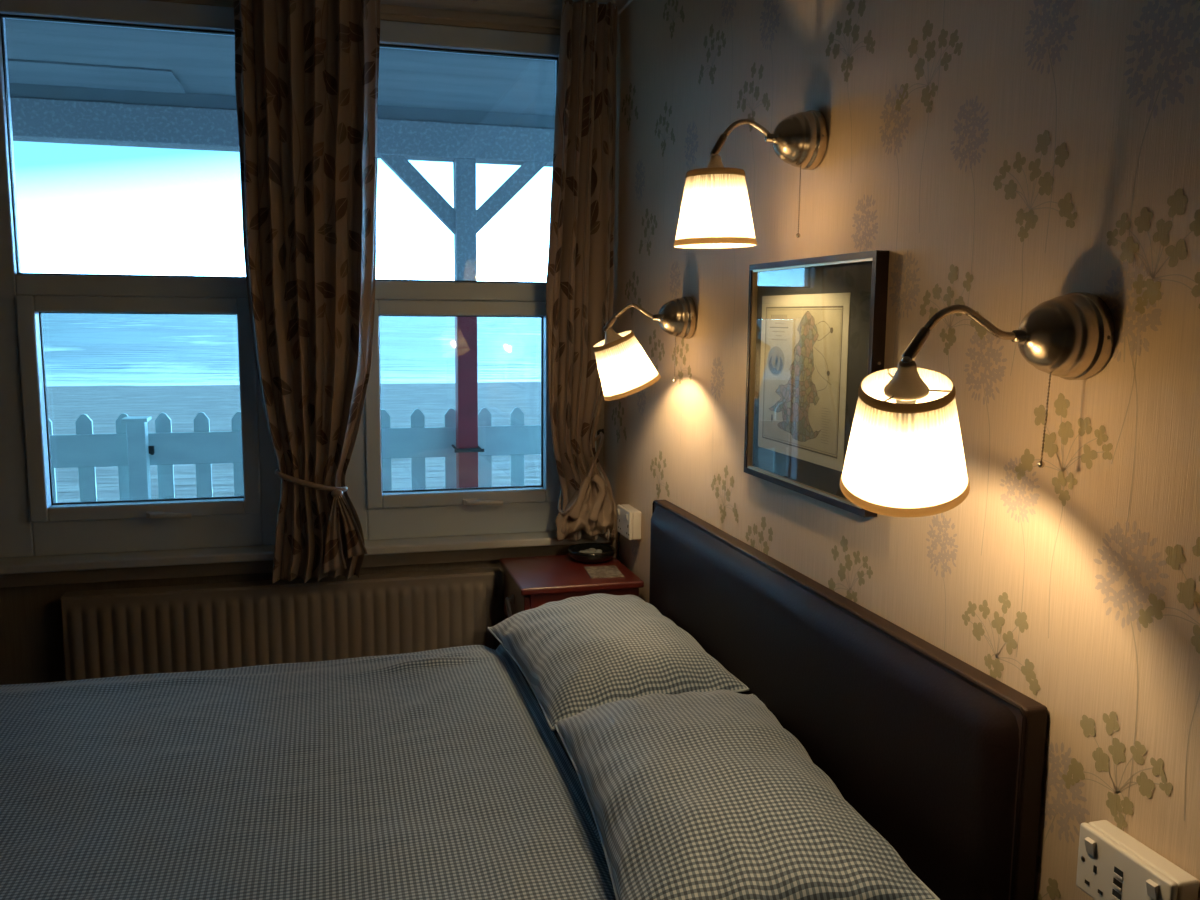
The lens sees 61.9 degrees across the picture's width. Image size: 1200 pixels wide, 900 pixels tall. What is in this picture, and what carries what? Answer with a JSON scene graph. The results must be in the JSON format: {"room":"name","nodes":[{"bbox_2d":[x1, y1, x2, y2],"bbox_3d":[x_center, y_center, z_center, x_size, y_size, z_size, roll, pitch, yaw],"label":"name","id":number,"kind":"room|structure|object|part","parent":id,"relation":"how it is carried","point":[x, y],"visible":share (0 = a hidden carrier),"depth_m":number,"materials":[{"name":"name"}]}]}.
{"room":"bedroom","nodes":[
{"label":"bedroom","id":0,"kind":"room"},
{"bbox_2d":[0,399,603,684],"bbox_3d":[-1.617,-0.230,3.127,3.350,2.500,0.130,-2,8,-15],"label":"wall","id":1,"kind":"structure","parent":0,"point":[31,642],"depth_m":3.13,"materials":[{"name":"beige paint"}]},
{"bbox_2d":[0,0,280,557],"bbox_3d":[-1.387,-0.509,3.080,0.945,1.670,0.138,-2,8,-15],"label":"window","id":2,"kind":"structure","parent":1,"relation":"in","point":[32,524],"depth_m":3.05,"materials":[{"name":"white plastic"}]},
{"bbox_3d":[-1.425,-0.133,3.134,0.669,0.688,0.082,-2,8,-15],"label":"sash","id":3,"kind":"part","parent":2,"relation":"part of","materials":[{"name":"white plastic"}]},
{"bbox_3d":[-1.352,0.204,3.137,0.134,0.023,0.043,-2,8,-15],"label":"handle","id":4,"kind":"part","parent":2,"relation":"part of","materials":[{"name":"white metal"}]},
{"bbox_2d":[0,543,604,587],"bbox_3d":[-1.601,0.383,3.130,3.350,0.060,0.032,-2,8,-15],"label":"window sill","id":5,"kind":"structure","parent":1,"relation":"attached to","point":[251,567],"depth_m":3.22,"materials":[{"name":"beige"}]},
{"bbox_2d":[0,531,610,574],"bbox_3d":[-1.598,0.341,3.113,3.350,0.028,0.175,-2,8,-15],"label":"window sill","id":6,"kind":"structure","parent":1,"relation":"attached to","point":[35,564],"depth_m":3.17,"materials":[{"name":"white"}]},
{"bbox_2d":[150,0,560,34],"bbox_3d":[-1.586,-1.353,2.899,3.350,0.044,0.030,-2,8,-15],"label":"trim","id":7,"kind":"structure","parent":1,"relation":"attached to","point":[388,12],"depth_m":3.20,"materials":[{"name":"beige"}]},
{"bbox_2d":[345,20,595,539],"bbox_3d":[-0.470,-0.534,3.330,0.955,1.670,0.138,-2,8,-15],"label":"window","id":8,"kind":"structure","parent":1,"relation":"in","point":[419,513],"depth_m":3.34,"materials":[{"name":"white plastic"}]},
{"bbox_3d":[-0.464,-0.159,3.396,0.655,0.688,0.082,-2,8,-15],"label":"sash","id":9,"kind":"part","parent":8,"relation":"part of","materials":[{"name":"white plastic"}]},
{"bbox_3d":[-0.397,0.178,3.397,0.134,0.023,0.043,-2,8,-15],"label":"handle","id":10,"kind":"part","parent":8,"relation":"part of","materials":[{"name":"white metal"}]},
{"bbox_2d":[381,0,599,19],"bbox_3d":[-1.578,-1.413,2.864,3.350,0.085,0.085,-2,8,-15],"label":"coving","id":11,"kind":"structure","parent":1,"relation":"attached to","point":[547,9],"depth_m":3.24,"materials":[{"name":"white paint"}]},
{"bbox_2d":[472,0,615,8],"bbox_3d":[-1.405,-1.397,2.874,2.988,0.037,0.161,-2,8,-15],"label":"rail","id":12,"kind":"object","parent":1,"relation":"attached to","point":[474,1],"visible":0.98,"depth_m":3.19,"materials":[{"name":"white"}]},
{"bbox_2d":[233,0,380,582],"bbox_3d":[-0.864,-0.488,3.042,0.419,1.812,0.100,-2,8,-15],"label":"curtain","id":13,"kind":"object","parent":12,"relation":"hanging from","point":[307,71],"visible":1,"depth_m":3.03,"materials":[{"name":"brown fabric"}]},
{"bbox_2d":[546,0,617,540],"bbox_3d":[-0.026,-0.555,3.291,0.168,1.741,0.269,7,10,39],"label":"curtain","id":14,"kind":"object","parent":12,"relation":"hanging from","point":[580,267],"visible":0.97,"depth_m":3.26,"materials":[{"name":"brown fabric"}]},
{"bbox_2d":[604,0,1199,899],"bbox_3d":[0.688,0.040,1.255,0.101,2.500,4.995,-2,8,-15],"label":"wall","id":15,"kind":"structure","parent":0,"point":[1008,158],"depth_m":1.47,"materials":[{"name":"paper"}]},
{"bbox_2d":[600,0,632,14],"bbox_3d":[0.602,-1.158,1.102,0.085,0.085,4.670,-2,8,-15],"label":"coving","id":16,"kind":"structure","parent":15,"relation":"attached to","point":[621,5],"depth_m":3.16,"materials":[{"name":"white paint"}]},
{"bbox_2d":[617,504,640,539],"bbox_3d":[0.090,0.229,3.191,0.047,0.089,0.137,-2,8,-15],"label":"double socket","id":17,"kind":"object","parent":15,"relation":"attached to","point":[628,517],"visible":1,"depth_m":3.13,"materials":[{"name":"beige plastic"}]},
{"bbox_3d":[0.078,0.229,3.188,0.010,0.089,0.137,-2,8,-15],"label":"plate","id":18,"kind":"part","parent":17,"relation":"part of","materials":[{"name":"beige plastic"}]},
{"bbox_2d":[593,296,696,400],"bbox_3d":[0.111,-0.269,2.647,0.264,0.275,0.161,-2,8,-15],"label":"wall lamp","id":19,"kind":"object","parent":15,"relation":"attached to","point":[625,369],"visible":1,"depth_m":2.60,"materials":[{"name":"white fabric"}]},
{"bbox_3d":[0.035,-0.286,2.623,0.107,0.056,0.115,-2,8,-15],"label":"trim","id":20,"kind":"part","parent":19,"relation":"part of","materials":[{"name":"brown fabric"}]},
{"bbox_3d":[0.070,-0.223,2.642,0.179,0.183,0.159,-2,8,-15],"label":"lamp shade","id":21,"kind":"part","parent":19,"relation":"part of","materials":[{"name":"fabric"}]},
{"bbox_3d":[0.077,-0.347,2.627,0.142,0.077,0.010,-2,8,-15],"label":"arm","id":22,"kind":"part","parent":19,"relation":"part of","materials":[{"name":"silver metal"}]},
{"bbox_3d":[0.085,-0.169,2.653,0.149,0.075,0.161,-2,8,-15],"label":"trim","id":23,"kind":"part","parent":19,"relation":"part of","materials":[{"name":"fabric"}]},
{"bbox_2d":[674,110,827,248],"bbox_3d":[0.285,-0.529,1.942,0.285,0.267,0.161,-2,8,-15],"label":"wall lamp","id":24,"kind":"object","parent":15,"relation":"attached to","point":[715,212],"visible":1,"depth_m":1.90,"materials":[{"name":"white fabric"}]},
{"bbox_3d":[0.224,-0.466,1.934,0.159,0.143,0.159,-2,8,-15],"label":"lamp shade","id":25,"kind":"part","parent":24,"relation":"part of","materials":[{"name":"fabric"}]},
{"bbox_3d":[0.222,-0.530,1.925,0.115,0.014,0.115,-2,8,-15],"label":"trim","id":26,"kind":"part","parent":24,"relation":"part of","materials":[{"name":"brown fabric"}]},
{"bbox_3d":[0.224,-0.402,1.943,0.161,0.015,0.161,-2,8,-15],"label":"trim","id":27,"kind":"part","parent":24,"relation":"part of","materials":[{"name":"brown fabric"}]},
{"bbox_3d":[0.272,-0.601,1.929,0.124,0.076,0.010,-2,8,-15],"label":"arm","id":28,"kind":"part","parent":24,"relation":"part of","materials":[{"name":"silver metal"}]},
{"bbox_3d":[0.394,-0.494,1.977,0.003,0.131,0.002,-2,8,-15],"label":"pull chain","id":29,"kind":"part","parent":24,"relation":"part of","materials":[{"name":"silver metal"}]},
{"bbox_2d":[744,250,889,517],"bbox_3d":[0.413,-0.146,2.005,0.025,0.467,0.546,-2,8,-15],"label":"framed map","id":30,"kind":"object","parent":15,"relation":"attached to","point":[817,325],"visible":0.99,"depth_m":1.98,"materials":[{"name":"black wood"}]},
{"bbox_2d":[840,292,1114,516],"bbox_3d":[0.465,-0.064,1.287,0.313,0.277,0.177,-2,8,-15],"label":"wall lamp","id":31,"kind":"object","parent":15,"relation":"attached to","point":[905,454],"visible":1,"depth_m":1.23,"materials":[{"name":"white fabric"}]},
{"bbox_3d":[0.393,-0.015,1.276,0.160,0.180,0.169,-2,8,-15],"label":"lamp shade","id":32,"kind":"part","parent":31,"relation":"part of","materials":[{"name":"fabric"}]},
{"bbox_3d":[0.392,0.040,1.291,0.158,0.067,0.155,-2,8,-15],"label":"trim","id":33,"kind":"part","parent":31,"relation":"part of","materials":[{"name":"fabric"}]},
{"bbox_3d":[0.378,-0.075,1.232,0.113,0.051,0.111,-2,8,-15],"label":"trim","id":34,"kind":"part","parent":31,"relation":"part of","materials":[{"name":"brown fabric"}]},
{"bbox_3d":[0.449,-0.144,1.240,0.162,0.071,0.010,-2,8,-15],"label":"arm","id":35,"kind":"part","parent":31,"relation":"part of","materials":[{"name":"silver metal"}]},
{"bbox_3d":[0.571,0.019,1.296,0.009,0.009,0.009,-2,8,-15],"label":"chain knob","id":36,"kind":"part","parent":31,"relation":"part of","materials":[{"name":"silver metal"}]},
{"bbox_3d":[0.574,-0.044,1.288,0.008,0.122,0.003,-2,8,-15],"label":"pull chain","id":37,"kind":"part","parent":31,"relation":"part of","materials":[{"name":"silver metal"}]},
{"bbox_2d":[1076,820,1198,899],"bbox_3d":[0.639,0.521,1.202,0.047,0.086,0.145,-2,8,-15],"label":"double socket","id":38,"kind":"object","parent":15,"relation":"attached to","point":[1112,864],"visible":1,"depth_m":1.20,"materials":[{"name":"beige plastic"}]},
{"bbox_2d":[1084,837,1095,856],"bbox_3d":[0.607,0.492,1.240,0.006,0.020,0.013,-2,8,-15],"label":"rocker switch","id":39,"kind":"object","parent":38,"relation":"attached to","point":[1089,842],"depth_m":1.24,"materials":[{"name":"beige plastic"}]},
{"bbox_2d":[1146,879,1158,899],"bbox_3d":[0.633,0.505,1.147,0.006,0.020,0.013,-2,8,-15],"label":"rocker switch","id":40,"kind":"object","parent":38,"relation":"attached to","point":[1152,885],"depth_m":1.15,"materials":[{"name":"beige plastic"}]},
{"bbox_3d":[-0.999,1.369,1.019,3.550,0.100,4.900,-2,8,-15],"label":"floor","id":41,"kind":"structure","parent":0,"visible":0},
{"bbox_2d":[60,567,502,680],"bbox_3d":[-1.025,0.718,3.274,1.417,0.592,0.104,-2,8,-15],"label":"radiator","id":42,"kind":"object","parent":41,"relation":"on","point":[212,626],"visible":0.52,"depth_m":3.20,"materials":[{"name":"beige metal"}]},
{"bbox_2d":[499,555,643,619],"bbox_3d":[-0.111,0.702,3.253,0.399,0.645,0.395,-2,8,-15],"label":"bedside table","id":43,"kind":"object","parent":41,"relation":"on","point":[529,582],"visible":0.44,"depth_m":3.10,"materials":[{"name":"brown wood"}]},
{"bbox_3d":[-0.287,0.496,3.177,0.024,0.076,0.068,-2,8,-15],"label":"drawer handle","id":44,"kind":"part","parent":43,"relation":"part of","materials":[{"name":"silver metal"}]},
{"bbox_3d":[-0.267,0.493,3.182,0.018,0.151,0.359,-2,8,-15],"label":"drawer","id":45,"kind":"part","parent":43,"relation":"part of","materials":[{"name":"brown wood"}]},
{"bbox_2d":[568,543,614,563],"bbox_3d":[-0.029,0.346,3.333,0.158,0.041,0.158,-2,8,-15],"label":"dish","id":46,"kind":"object","parent":43,"relation":"on","point":[608,551],"visible":1,"depth_m":3.29,"materials":[{"name":"black ceramic"}]},
{"bbox_2d":[579,548,601,552],"bbox_3d":[-0.023,0.341,3.332,0.074,0.017,0.077,-6,10,-41],"label":"pebbles","id":47,"kind":"object","parent":46,"relation":"on","point":[591,550],"visible":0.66,"depth_m":3.33,"materials":[{"name":"grey stone"}]},
{"bbox_2d":[584,566,623,577],"bbox_3d":[0.012,0.387,3.174,0.104,0.003,0.136,-1,8,-11],"label":"card","id":48,"kind":"object","parent":43,"relation":"on","point":[593,571],"visible":1,"depth_m":3.17,"materials":[{"name":"beige paper"}]},
{"bbox_2d":[555,500,1047,899],"bbox_3d":[-0.613,0.734,1.915,2.098,0.929,1.602,-2,8,-15],"label":"headboard","id":49,"kind":"object","parent":41,"relation":"on","point":[943,758],"visible":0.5,"depth_m":1.67,"materials":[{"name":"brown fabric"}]},
{"bbox_2d":[0,644,615,899],"bbox_3d":[-0.880,0.894,1.799,1.706,0.573,1.617,-2,8,-15],"label":"duvet","id":50,"kind":"object","parent":49,"relation":"on","point":[436,774],"visible":0.99,"depth_m":1.84,"materials":[{"name":"fabric"}]},
{"bbox_2d":[488,593,748,730],"bbox_3d":[0.012,0.478,2.433,0.468,0.166,0.712,-2,8,-15],"label":"pillow","id":51,"kind":"object","parent":49,"relation":"on","point":[577,654],"visible":0.93,"depth_m":2.24,"materials":[{"name":"fabric"}]},
{"bbox_2d":[554,689,939,899],"bbox_3d":[0.188,0.573,1.733,0.444,0.160,0.778,-1,8,-10],"label":"pillow","id":52,"kind":"object","parent":49,"relation":"on","point":[707,795],"visible":1,"depth_m":1.53,"materials":[{"name":"fabric"}]},
{"label":"outside","id":53,"kind":"structure","parent":0,"visible":0},
{"bbox_2d":[47,382,540,502],"bbox_3d":[-6.928,-1.440,28.872,120.000,1.981,48.000,-2,8,-15],"label":"beach","id":54,"kind":"structure","parent":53,"point":[103,405],"depth_m":24.57},
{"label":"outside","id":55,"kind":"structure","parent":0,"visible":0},
{"bbox_2d":[42,313,540,386],"bbox_3d":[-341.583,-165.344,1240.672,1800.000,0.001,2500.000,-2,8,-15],"label":"sea","id":56,"kind":"structure","parent":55,"point":[80,349],"depth_m":89.27,"materials":[{"name":"liquid"}]},
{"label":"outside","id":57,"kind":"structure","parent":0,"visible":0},
{"bbox_3d":[-1.272,0.916,4.544,14.000,0.100,2.100,-2,8,-15],"label":"deck","id":58,"kind":"object","parent":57,"visible":0},
{"bbox_2d":[5,18,554,487],"bbox_3d":[-1.201,-0.339,4.158,10.000,2.490,1.650,-2,8,-15],"label":"veranda","id":59,"kind":"object","parent":58,"relation":"on","point":[69,83],"visible":0.38,"depth_m":4.34,"materials":[{"name":"wood"}]},
{"bbox_3d":[-1.346,-1.554,4.565,10.000,0.060,0.100,-2,8,-15],"label":"wall plate","id":60,"kind":"part","parent":59,"relation":"part of","materials":[{"name":"wood"}]},
{"bbox_3d":[-0.650,-1.045,4.816,0.097,0.685,0.100,-2,8,-15],"label":"post","id":61,"kind":"part","parent":59,"relation":"part of","materials":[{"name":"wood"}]},
{"bbox_3d":[-0.659,0.048,4.962,0.097,1.520,0.100,-2,8,-15],"label":"post","id":62,"kind":"part","parent":59,"relation":"part of","materials":[{"name":"red wood"}]},
{"bbox_2d":[49,407,540,502],"bbox_3d":[-1.427,0.320,4.863,4.500,1.015,0.145,-2,8,-15],"label":"picket fence","id":63,"kind":"object","parent":58,"relation":"on","point":[132,448],"visible":0.29,"depth_m":4.74,"materials":[{"name":"white wood"}]},
{"bbox_3d":[-2.133,0.351,4.659,0.080,0.975,0.080,-2,8,-15],"label":"fence post","id":64,"kind":"part","parent":63,"relation":"part of","materials":[{"name":"white wood"}]},
{"bbox_3d":[-1.434,-0.023,4.855,4.500,0.151,0.024,-2,8,-15],"label":"rail","id":65,"kind":"part","parent":63,"relation":"part of","materials":[{"name":"white wood"}]}
]}

